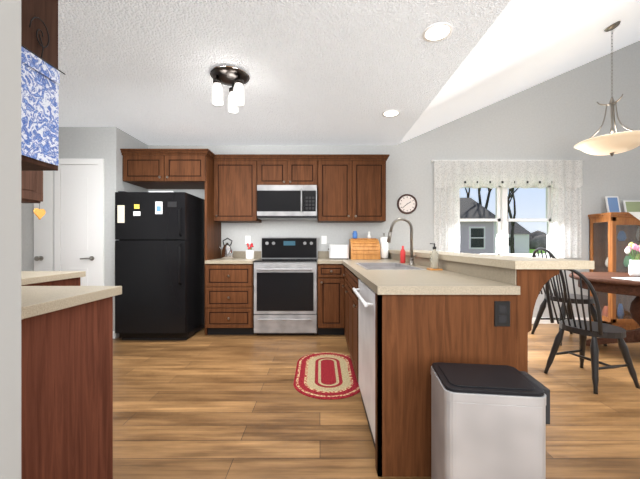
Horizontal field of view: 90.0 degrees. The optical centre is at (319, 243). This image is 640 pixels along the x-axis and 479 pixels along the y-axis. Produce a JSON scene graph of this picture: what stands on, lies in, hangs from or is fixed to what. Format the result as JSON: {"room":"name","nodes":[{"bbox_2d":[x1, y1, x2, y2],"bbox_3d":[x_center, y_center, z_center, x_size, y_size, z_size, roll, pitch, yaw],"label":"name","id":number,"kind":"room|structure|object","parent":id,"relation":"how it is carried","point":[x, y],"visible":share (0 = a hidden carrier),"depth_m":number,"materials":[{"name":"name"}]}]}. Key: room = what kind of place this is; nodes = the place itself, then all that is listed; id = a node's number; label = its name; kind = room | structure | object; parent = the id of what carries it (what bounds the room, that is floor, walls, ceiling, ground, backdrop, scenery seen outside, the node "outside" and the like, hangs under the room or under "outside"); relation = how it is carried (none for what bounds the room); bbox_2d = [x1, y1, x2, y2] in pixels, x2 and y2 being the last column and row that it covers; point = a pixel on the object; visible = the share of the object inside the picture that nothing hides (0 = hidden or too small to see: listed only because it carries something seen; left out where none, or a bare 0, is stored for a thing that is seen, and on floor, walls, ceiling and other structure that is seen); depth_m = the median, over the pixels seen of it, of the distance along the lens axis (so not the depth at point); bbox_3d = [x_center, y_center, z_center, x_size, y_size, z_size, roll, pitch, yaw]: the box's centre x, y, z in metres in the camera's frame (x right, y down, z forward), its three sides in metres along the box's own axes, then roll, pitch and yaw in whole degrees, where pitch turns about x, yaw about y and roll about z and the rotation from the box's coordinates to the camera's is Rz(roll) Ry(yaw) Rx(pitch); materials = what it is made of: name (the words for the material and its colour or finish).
{"room":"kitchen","nodes":[
{"label":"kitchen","id":0,"kind":"room"},
{"bbox_2d":[0,0,20,478],"bbox_3d":[-1.210,-0.135,0.390,1.580,2.510,0.120,0,0,0],"label":"wall","id":1,"kind":"structure","parent":0,"point":[10,239],"depth_m":0.43,"materials":[{"name":"grey paint"}]},
{"bbox_2d":[21,203,33,270],"bbox_3d":[-3.450,-0.230,1.410,0.100,2.700,6.420,0,0,0],"label":"wall","id":2,"kind":"structure","parent":0,"point":[27,237],"depth_m":3.72,"materials":[{"name":"paint"}]},
{"bbox_2d":[59,127,147,337],"bbox_3d":[-2.910,-0.230,4.210,0.980,2.700,0.820,0,0,0],"label":"wall","id":3,"kind":"structure","parent":0,"point":[106,144],"depth_m":3.80,"materials":[{"name":"paint"}]},
{"bbox_2d":[34,159,103,285],"bbox_3d":[-2.975,0.055,3.759,0.830,2.130,0.082,0,0,0],"label":"door","id":4,"kind":"structure","parent":3,"relation":"attached to","point":[78,214],"depth_m":3.78,"materials":[{"name":"white paint"}]},
{"bbox_2d":[58,0,639,144],"bbox_3d":[0.850,-2.338,1.410,8.700,1.896,6.420,0,0,0],"label":"ceiling","id":5,"kind":"structure","parent":0,"point":[334,72],"depth_m":2.59,"materials":[{"name":"white paint"}]},
{"bbox_2d":[209,64,249,114],"bbox_3d":[-0.740,-1.254,2.630,0.320,0.271,0.320,0,0,0],"label":"ceiling light","id":6,"kind":"object","parent":5,"relation":"attached to","point":[236,78],"visible":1,"depth_m":2.55,"materials":[{"name":"white glass"}]},
{"bbox_2d":[382,109,399,116],"bbox_3d":[0.755,-1.386,3.400,0.189,0.006,0.189,0,0,-6],"label":"recessed light","id":7,"kind":"object","parent":5,"relation":"in","point":[388,113],"depth_m":3.40,"materials":[{"name":"white paint"}]},
{"bbox_2d":[422,22,452,41],"bbox_3d":[0.769,-1.386,2.100,0.189,0.006,0.189,0,0,-6],"label":"recessed light","id":8,"kind":"object","parent":5,"relation":"in","point":[437,32],"depth_m":2.10,"materials":[{"name":"white paint"}]},
{"bbox_2d":[574,21,639,155],"bbox_3d":[2.920,-1.542,3.200,0.600,1.334,0.600,0,0,0],"label":"dining pendant light","id":9,"kind":"object","parent":5,"relation":"hanging from","point":[612,144],"visible":1,"depth_m":3.13,"materials":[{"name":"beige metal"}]},
{"bbox_2d":[113,324,639,478],"bbox_3d":[0.850,1.170,1.410,8.700,0.100,6.420,0,0,0],"label":"floor","id":10,"kind":"structure","parent":0,"point":[200,404],"depth_m":2.10,"materials":[{"name":"brown wood"}]},
{"bbox_2d":[21,271,85,285],"bbox_3d":[-2.038,0.660,1.960,0.624,0.920,0.800,0,0,0],"label":"countertop","id":11,"kind":"structure","parent":10,"relation":"on","point":[50,278],"depth_m":2.13,"materials":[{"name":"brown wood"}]},
{"bbox_2d":[21,286,121,478],"bbox_3d":[-1.272,0.660,1.000,0.655,0.920,1.060,0,0,0],"label":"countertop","id":12,"kind":"structure","parent":10,"relation":"on","point":[66,382],"depth_m":1.24,"materials":[{"name":"brown wood"}]},
{"bbox_2d":[115,191,204,339],"bbox_3d":[-1.932,0.247,4.015,0.796,1.745,0.870,0,0,0],"label":"refrigerator","id":13,"kind":"object","parent":10,"relation":"on","point":[160,260],"visible":1,"depth_m":3.64,"materials":[{"name":"black metal"}]},
{"bbox_2d":[120,149,220,334],"bbox_3d":[-1.903,-0.018,4.186,1.100,2.275,0.623,0,0,0],"label":"cabinet","id":14,"kind":"object","parent":10,"relation":"on","point":[169,168],"visible":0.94,"depth_m":3.91,"materials":[{"name":"brown wood"}]},
{"bbox_2d":[205,259,257,334],"bbox_3d":[-1.100,0.680,4.176,0.572,0.880,0.643,0,0,0],"label":"base cabinet","id":15,"kind":"object","parent":10,"relation":"on","point":[229,296],"depth_m":3.86,"materials":[{"name":"brown wood"}]},
{"bbox_2d":[205,259,256,262],"bbox_3d":[-1.099,0.220,4.175,0.574,0.040,0.646,0,0,0],"label":"countertop","id":16,"kind":"structure","parent":15,"relation":"on","point":[214,260],"depth_m":3.85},
{"bbox_2d":[218,238,233,258],"bbox_3d":[-1.241,0.058,4.220,0.202,0.283,0.158,0,0,0],"label":"kettle","id":17,"kind":"object","parent":16,"relation":"on","point":[227,251],"visible":1,"depth_m":4.17,"materials":[{"name":"silver metal"}]},
{"bbox_2d":[246,243,253,258],"bbox_3d":[-0.930,0.095,4.250,0.110,0.210,0.110,0,0,0],"label":"utensil crock","id":18,"kind":"object","parent":16,"relation":"on","point":[249,254],"visible":1,"depth_m":4.21,"materials":[{"name":"white ceramic"}]},
{"bbox_2d":[254,237,316,334],"bbox_3d":[-0.422,0.512,4.139,0.768,1.215,0.662,0,0,0],"label":"range","id":19,"kind":"object","parent":10,"relation":"on","point":[285,285],"visible":1,"depth_m":3.88,"materials":[{"name":"silver metal"}]},
{"bbox_2d":[293,352,360,399],"bbox_3d":[0.070,1.115,2.800,0.570,0.010,1.000,0,0,0],"label":"braided rug","id":20,"kind":"object","parent":10,"relation":"on","point":[327,375],"visible":0.92,"depth_m":2.68,"materials":[{"name":"red fabric"}]},
{"bbox_2d":[318,263,344,334],"bbox_3d":[0.135,0.680,4.176,0.328,0.880,0.643,0,0,0],"label":"base cabinet","id":21,"kind":"object","parent":10,"relation":"on","point":[331,293],"depth_m":3.86,"materials":[{"name":"brown wood"}]},
{"bbox_2d":[318,259,396,262],"bbox_3d":[0.457,0.220,4.175,0.976,0.040,0.646,0,0,0],"label":"countertop","id":22,"kind":"structure","parent":21,"relation":"on","point":[319,260],"depth_m":3.87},
{"bbox_2d":[328,245,348,258],"bbox_3d":[0.244,0.104,4.245,0.272,0.190,0.170,0,0,0],"label":"toaster","id":23,"kind":"object","parent":22,"relation":"on","point":[338,251],"visible":1,"depth_m":4.16,"materials":[{"name":"white metal"}]},
{"bbox_2d":[349,238,379,259],"bbox_3d":[0.588,0.061,4.239,0.375,0.277,0.321,0,0,0],"label":"bread box","id":24,"kind":"object","parent":22,"relation":"on","point":[364,248],"visible":1,"depth_m":4.12,"materials":[{"name":"brown wood"}]},
{"bbox_2d":[352,231,370,237],"bbox_3d":[0.560,-0.124,4.300,0.250,0.100,0.070,0,0,0],"label":"figurine","id":25,"kind":"object","parent":24,"relation":"on","point":[354,234],"visible":0.96,"depth_m":4.28,"materials":[{"name":"blue"}]},
{"bbox_2d":[342,250,593,476],"bbox_3d":[0.764,0.600,3.005,1.071,1.040,2.986,0,0,0],"label":"kitchen island","id":26,"kind":"object","parent":10,"relation":"on","point":[407,326],"visible":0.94,"depth_m":1.54,"materials":[{"name":"brown wood"}]},
{"bbox_2d":[380,233,388,258],"bbox_3d":[0.862,0.026,4.300,0.140,0.347,0.140,0,0,0],"label":"paper towel roll","id":27,"kind":"object","parent":26,"relation":"on","point":[383,248],"visible":0.88,"depth_m":4.25,"materials":[{"name":"white paper"}]},
{"bbox_2d":[387,218,415,264],"bbox_3d":[0.762,-0.024,2.983,0.267,0.447,0.133,0,0,0],"label":"gooseneck faucet","id":28,"kind":"object","parent":26,"relation":"on","point":[411,260],"visible":1,"depth_m":3.01,"materials":[{"name":"silver metal"}]},
{"bbox_2d":[400,246,405,262],"bbox_3d":[0.870,0.110,3.360,0.056,0.180,0.056,0,0,0],"label":"dish soap bottle","id":29,"kind":"object","parent":26,"relation":"on","point":[402,256],"visible":1,"depth_m":3.34,"materials":[{"name":"red plastic"}]},
{"bbox_2d":[427,243,442,269],"bbox_3d":[0.880,0.096,2.460,0.090,0.206,0.090,0,0,0],"label":"soap dispenser","id":30,"kind":"object","parent":26,"relation":"on","point":[434,259],"visible":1,"depth_m":2.44,"materials":[{"name":"beige plastic"}]},
{"bbox_2d":[431,362,549,478],"bbox_3d":[0.636,0.818,1.260,0.408,0.604,0.274,0,0,7],"label":"step trash can","id":31,"kind":"object","parent":10,"relation":"on","point":[489,421],"visible":1,"depth_m":1.14,"materials":[{"name":"silver metal"}]},
{"bbox_2d":[531,247,607,345],"bbox_3d":[2.869,0.583,3.760,0.577,1.083,0.515,0,0,0],"label":"chair","id":32,"kind":"object","parent":10,"relation":"on","point":[542,307],"visible":0.58,"depth_m":3.65,"materials":[{"name":"black wood"}]},
{"bbox_2d":[544,269,639,393],"bbox_3d":[2.194,0.653,2.633,0.502,0.942,0.448,0,0,-15],"label":"chair","id":33,"kind":"object","parent":10,"relation":"on","point":[584,329],"visible":0.85,"depth_m":2.53,"materials":[{"name":"black wood"}]},
{"bbox_2d":[569,272,639,345],"bbox_3d":[3.300,0.728,3.200,1.280,0.785,1.280,0,0,0],"label":"round dining table","id":34,"kind":"object","parent":10,"relation":"on","point":[605,282],"visible":0.83,"depth_m":3.20,"materials":[{"name":"brown wood"}]},
{"bbox_2d":[612,276,639,280],"bbox_3d":[3.080,0.333,3.020,0.420,0.003,0.300,0,0,0],"label":"placemat","id":35,"kind":"object","parent":34,"relation":"on","point":[635,278],"depth_m":3.07,"materials":[{"name":"white fabric"}]},
{"bbox_2d":[625,242,639,275],"bbox_3d":[3.256,0.159,3.299,0.150,0.352,0.151,0,0,-36],"label":"flowers","id":36,"kind":"object","parent":34,"relation":"on","point":[634,269],"depth_m":3.28,"materials":[{"name":"white ceramic"}]},
{"bbox_2d":[588,212,639,329],"bbox_3d":[4.195,0.355,4.296,0.890,1.530,0.368,0,0,0],"label":"hutch","id":37,"kind":"object","parent":10,"relation":"on","point":[602,245],"visible":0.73,"depth_m":4.25,"materials":[{"name":"orange wood"}]},
{"bbox_2d":[602,226,639,318],"bbox_3d":[4.193,0.393,4.307,0.751,1.254,0.145,0,0,0],"label":"dishes","id":38,"kind":"object","parent":37,"relation":"in","point":[624,263],"depth_m":4.30,"materials":[{"name":"multicoloured"}]},
{"bbox_2d":[605,196,639,212],"bbox_3d":[4.235,-0.531,4.348,0.680,0.239,0.056,0,0,0],"label":"picture frames","id":39,"kind":"object","parent":37,"relation":"on","point":[612,204],"visible":0.8,"depth_m":4.34,"materials":[{"name":"silver metal"}]},
{"bbox_2d":[629,212,639,219],"bbox_3d":[4.195,-0.332,4.200,0.450,0.163,0.160,0,0,0],"label":"cloth","id":40,"kind":"object","parent":37,"relation":"on","point":[636,215],"visible":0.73,"depth_m":4.12,"materials":[{"name":"white fabric"}]},
{"bbox_2d":[148,40,639,323],"bbox_3d":[1.390,-1.105,4.560,7.620,4.450,0.120,0,0,0],"label":"wall","id":41,"kind":"structure","parent":0,"point":[560,117],"depth_m":4.50,"materials":[{"name":"paint"}]},
{"bbox_2d":[245,236,250,243],"bbox_3d":[-1.012,-0.058,4.497,0.075,0.115,0.006,0,0,0],"label":"outlet","id":42,"kind":"object","parent":41,"relation":"attached to","point":[247,238],"depth_m":4.49,"materials":[{"name":"white paint"}]},
{"bbox_2d":[221,251,348,258],"bbox_3d":[-0.221,0.150,4.489,2.332,0.100,0.017,0,0,0],"label":"backsplash","id":43,"kind":"structure","parent":41,"relation":"attached to","point":[237,254],"depth_m":4.48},
{"bbox_2d":[214,154,389,222],"bbox_3d":[-0.261,-0.728,4.311,2.316,0.855,0.373,0,0,0],"label":"upper cabinets","id":44,"kind":"object","parent":41,"relation":"attached to","point":[351,188],"visible":0.96,"depth_m":4.16,"materials":[{"name":"brown wood"}]},
{"bbox_2d":[257,185,316,219],"bbox_3d":[-0.421,-0.541,4.266,0.763,0.422,0.461,0,0,0],"label":"over-the-range microwave","id":45,"kind":"object","parent":44,"relation":"attached to","point":[286,202],"visible":1,"depth_m":4.08,"materials":[{"name":"silver metal"}]},
{"bbox_2d":[321,236,326,243],"bbox_3d":[0.058,-0.058,4.497,0.075,0.115,0.006,0,0,0],"label":"outlet","id":46,"kind":"object","parent":41,"relation":"attached to","point":[323,239],"depth_m":4.49,"materials":[{"name":"white paint"}]},
{"bbox_2d":[113,318,588,338],"bbox_3d":[0.850,1.077,4.144,8.500,0.085,0.712,0,0,0],"label":"baseboard","id":47,"kind":"structure","parent":41,"relation":"attached to","point":[546,321],"depth_m":4.49,"materials":[{"name":"white paint"}]},
{"bbox_2d":[397,194,416,213],"bbox_3d":[1.220,-0.560,4.483,0.280,0.280,0.032,0,0,0],"label":"clock","id":48,"kind":"object","parent":41,"relation":"attached to","point":[406,203],"visible":0.98,"depth_m":4.48,"materials":[{"name":"brown"}]},
{"bbox_2d":[460,185,550,256],"bbox_3d":[2.600,-0.340,4.555,1.376,1.040,0.110,0,0,0],"label":"window","id":49,"kind":"structure","parent":41,"relation":"in","point":[501,220],"depth_m":4.54,"materials":[{"name":"white paint"}]},
{"bbox_2d":[431,160,583,257],"bbox_3d":[2.595,-0.487,4.447,2.100,1.355,0.105,0,0,0],"label":"curtain valance","id":50,"kind":"object","parent":41,"relation":"attached to","point":[563,179],"visible":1,"depth_m":4.41,"materials":[{"name":"white fabric"}]},
{"bbox_2d":[540,186,563,258],"bbox_3d":[2.600,-0.328,4.525,1.590,1.215,0.150,0,0,0],"label":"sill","id":51,"kind":"structure","parent":41,"relation":"attached to","point":[550,218],"depth_m":4.57,"materials":[{"name":"white paint"}]},
{"bbox_3d":[-2.038,-0.135,1.405,0.863,2.510,1.910,0,0,0],"label":"wall","id":52,"kind":"structure","parent":0,"visible":0},
{"bbox_2d":[21,171,42,202],"bbox_3d":[-2.178,-0.740,1.960,0.345,0.880,0.800,0,0,0],"label":"wall cabinet","id":53,"kind":"object","parent":52,"relation":"attached to","point":[31,186],"visible":0.23,"depth_m":2.27,"materials":[{"name":"brown wood"}]},
{"bbox_2d":[33,203,45,219],"bbox_3d":[-2.046,-0.238,2.335,0.012,0.122,0.090,0,0,0],"label":"heart ornament","id":54,"kind":"object","parent":53,"relation":"hanging from","point":[39,213],"visible":1,"depth_m":2.33,"materials":[{"name":"orange wood"}]},
{"bbox_2d":[21,0,57,170],"bbox_3d":[-1.425,-0.865,1.000,0.350,1.030,1.060,0,0,0],"label":"wall cabinet","id":55,"kind":"object","parent":52,"relation":"attached to","point":[45,12],"visible":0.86,"depth_m":1.44,"materials":[{"name":"brown wood"}]},
{"bbox_2d":[21,17,65,165],"bbox_3d":[-1.235,-0.683,1.262,0.014,0.626,0.565,0,0,0],"label":"wall hanging","id":56,"kind":"object","parent":55,"relation":"hanging from","point":[40,80],"visible":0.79,"depth_m":1.42,"materials":[{"name":"blue fabric"}]},
{"label":"outside","id":57,"kind":"structure","parent":0,"visible":0},
{"bbox_2d":[460,188,546,234],"bbox_3d":[20.000,-41.380,118.000,280.000,95.000,0.001,0,0,0],"label":"sky","id":58,"kind":"structure","parent":57,"point":[533,198],"depth_m":118.00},
{"bbox_2d":[509,249,546,253],"bbox_3d":[10.000,1.545,62.400,100.000,0.150,115.200,0,0,0],"label":"lawn","id":59,"kind":"structure","parent":57,"point":[532,251],"depth_m":55.22,"materials":[{"name":"green plant"}]},
{"bbox_2d":[460,198,495,253],"bbox_3d":[7.000,-1.005,24.000,8.600,4.950,8.800,0,0,0],"label":"house","id":60,"kind":"structure","parent":59,"relation":"on","point":[468,246],"depth_m":20.00,"materials":[{"name":"grey"}]},
{"bbox_2d":[465,188,518,253],"bbox_3d":[14.830,-4.861,34.296,24.652,12.694,21.847,0,0,0],"label":"bare tree","id":61,"kind":"object","parent":59,"relation":"on","point":[511,191],"depth_m":33.43,"materials":[{"name":"grey plant"}]},
{"bbox_2d":[508,222,531,252],"bbox_3d":[29.000,-1.205,56.000,10.600,5.350,8.800,0,0,0],"label":"house","id":62,"kind":"structure","parent":59,"relation":"on","point":[524,248],"depth_m":52.00,"materials":[{"name":"grey"}]},
{"bbox_2d":[529,230,546,248],"bbox_3d":[31.695,0.120,90.064,132.802,9.751,16.524,0,0,0],"label":"treeline","id":63,"kind":"object","parent":59,"relation":"on","point":[538,242],"depth_m":90.50,"materials":[{"name":"grey plant"}]}
]}

